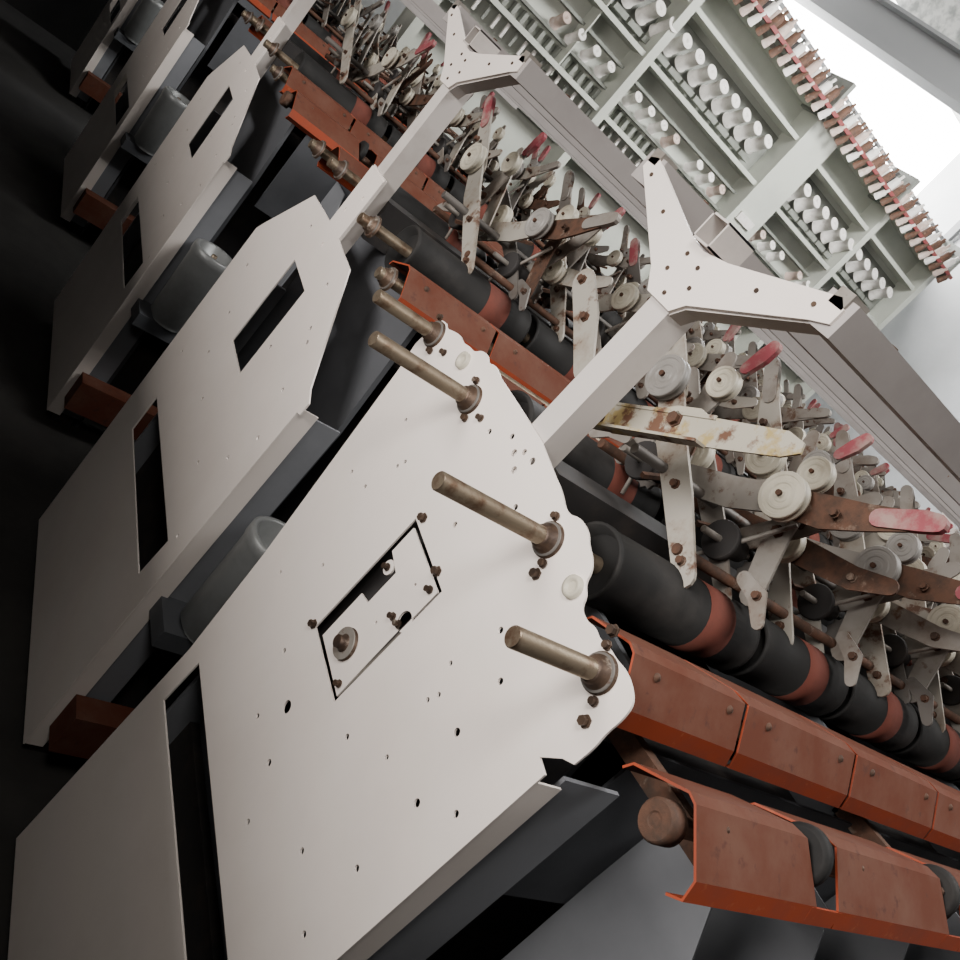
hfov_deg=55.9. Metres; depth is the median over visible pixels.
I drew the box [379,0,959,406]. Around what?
rack
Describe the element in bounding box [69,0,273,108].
machine
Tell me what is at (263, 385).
machine
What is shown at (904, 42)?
roof beam
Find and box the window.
[939,220,959,240]
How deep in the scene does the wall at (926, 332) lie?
10.81 m
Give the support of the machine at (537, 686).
on the floor
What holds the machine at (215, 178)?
on the floor
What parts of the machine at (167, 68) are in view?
panel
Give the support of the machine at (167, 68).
on the floor
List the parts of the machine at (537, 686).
panel, window plate, inset plate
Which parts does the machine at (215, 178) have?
panel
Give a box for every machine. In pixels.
[8,148,959,959]
[23,0,959,758]
[47,0,959,549]
[60,0,517,234]
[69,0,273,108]
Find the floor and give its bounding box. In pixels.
[0,0,135,959]
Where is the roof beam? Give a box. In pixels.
[794,0,959,114]
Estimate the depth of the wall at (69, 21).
6.86 m
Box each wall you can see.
[4,0,959,243]
[804,153,959,550]
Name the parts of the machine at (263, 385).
panel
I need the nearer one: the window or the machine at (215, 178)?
the machine at (215, 178)
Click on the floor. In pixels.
(40, 123)
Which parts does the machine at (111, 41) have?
panel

